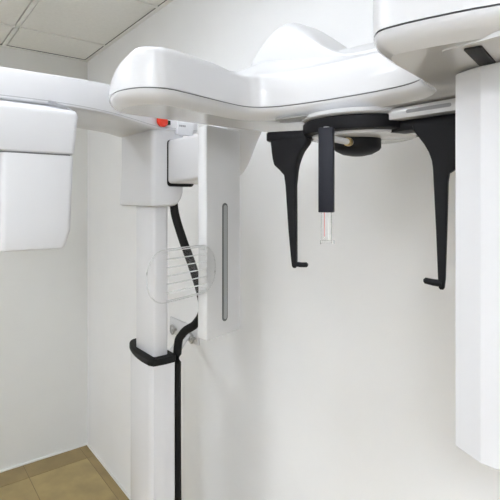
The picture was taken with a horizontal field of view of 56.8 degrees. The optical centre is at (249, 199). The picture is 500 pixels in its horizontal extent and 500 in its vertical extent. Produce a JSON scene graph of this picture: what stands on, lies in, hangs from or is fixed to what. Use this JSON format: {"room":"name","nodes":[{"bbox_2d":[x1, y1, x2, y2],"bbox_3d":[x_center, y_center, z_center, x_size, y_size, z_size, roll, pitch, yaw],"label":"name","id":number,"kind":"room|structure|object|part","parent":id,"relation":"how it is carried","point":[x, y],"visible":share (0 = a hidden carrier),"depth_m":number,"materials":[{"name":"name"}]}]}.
{"room":"radiology room","nodes":[
{"label":"radiology room","id":0,"kind":"room"},
{"bbox_2d":[0,46,86,469],"bbox_3d":[-2.284,0.360,2.293,3.100,2.800,0.100,0,0,-38],"label":"wall","id":1,"kind":"structure","parent":0,"point":[43,293],"depth_m":2.97,"materials":[{"name":"white paint"}]},
{"bbox_2d":[0,443,86,472],"bbox_3d":[-2.250,1.653,2.250,2.900,0.014,0.009,0,0,-38],"label":"baseboard","id":2,"kind":"structure","parent":1,"relation":"attached to","point":[84,444],"depth_m":2.96,"materials":[{"name":"white"}]},
{"bbox_2d":[0,445,128,499],"bbox_3d":[-0.880,1.710,0.471,2.900,0.100,4.500,0,0,-38],"label":"floor","id":3,"kind":"structure","parent":0,"point":[75,474],"depth_m":2.72,"materials":[{"name":"beige tile"}]},
{"bbox_2d":[0,0,499,499],"bbox_3d":[-0.296,0.629,1.087,1.219,2.059,1.834,0,0,-38],"label":"machine","id":4,"kind":"object","parent":3,"relation":"on","point":[430,71],"visible":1,"depth_m":0.93,"materials":[{"name":"white plastic"}]},
{"bbox_3d":[-0.556,-0.262,1.229,0.388,0.090,1.018,0,0,43],"label":"cephalometric arm","id":5,"kind":"part","parent":4,"relation":"part of","materials":[{"name":"white plastic"}]},
{"bbox_3d":[-0.211,-0.235,1.478,0.060,0.056,0.020,0,0,-38],"label":"name plate","id":6,"kind":"part","parent":4,"relation":"part of","materials":[{"name":"white plastic"}]},
{"bbox_3d":[-0.072,0.074,1.095,0.028,0.487,0.123,0,0,37],"label":"detector panel","id":7,"kind":"part","parent":4,"relation":"part of","materials":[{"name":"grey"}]},
{"bbox_3d":[0.038,-0.226,1.165,0.120,0.349,0.840,0,0,-38],"label":"support arm","id":8,"kind":"part","parent":4,"relation":"part of","materials":[{"name":"white plastic"}]},
{"bbox_3d":[0.085,0.007,0.964,0.084,0.267,0.028,0,0,32],"label":"blade","id":9,"kind":"part","parent":4,"relation":"part of","materials":[{"name":"black plastic"}]},
{"bbox_3d":[0.192,-0.255,0.787,0.648,0.130,0.764,0,0,-38],"label":"rotating arm","id":10,"kind":"part","parent":4,"relation":"part of","materials":[{"name":"white plastic"}]},
{"bbox_3d":[0.139,-0.054,0.839,0.027,0.153,0.018,0,0,20],"label":"forehead rod","id":11,"kind":"part","parent":4,"relation":"part of","materials":[{"name":"black plastic"}]},
{"bbox_3d":[0.182,-0.113,0.888,0.012,0.012,0.111,0,0,39],"label":"rod arm","id":12,"kind":"part","parent":4,"relation":"part of","materials":[{"name":"white plastic"}]},
{"bbox_3d":[0.230,-0.127,0.948,0.212,0.006,0.212,0,0,-38],"label":"turntable plate","id":13,"kind":"part","parent":4,"relation":"part of","materials":[{"name":"grey plastic"}]},
{"bbox_3d":[0.325,0.011,0.766,0.104,0.275,0.028,0,0,32],"label":"blade","id":14,"kind":"part","parent":4,"relation":"part of","materials":[{"name":"black plastic"}]},
{"bbox_2d":[0,0,172,61],"bbox_3d":[-0.880,-0.989,0.471,3.100,0.102,4.700,0,0,-38],"label":"ceiling","id":15,"kind":"structure","parent":0,"point":[81,30],"depth_m":2.46,"materials":[{"name":"tile"}]},
{"bbox_2d":[87,0,499,499],"bbox_3d":[0.308,0.360,1.386,0.100,2.800,4.500,0,0,-38],"label":"wall","id":16,"kind":"structure","parent":0,"point":[336,380],"depth_m":1.50,"materials":[{"name":"white paint"}]},
{"bbox_2d":[87,443,130,499],"bbox_3d":[0.268,1.653,1.349,0.009,0.014,4.491,0,0,-38],"label":"baseboard","id":17,"kind":"structure","parent":16,"relation":"attached to","point":[88,445],"depth_m":2.78,"materials":[{"name":"white"}]}
]}

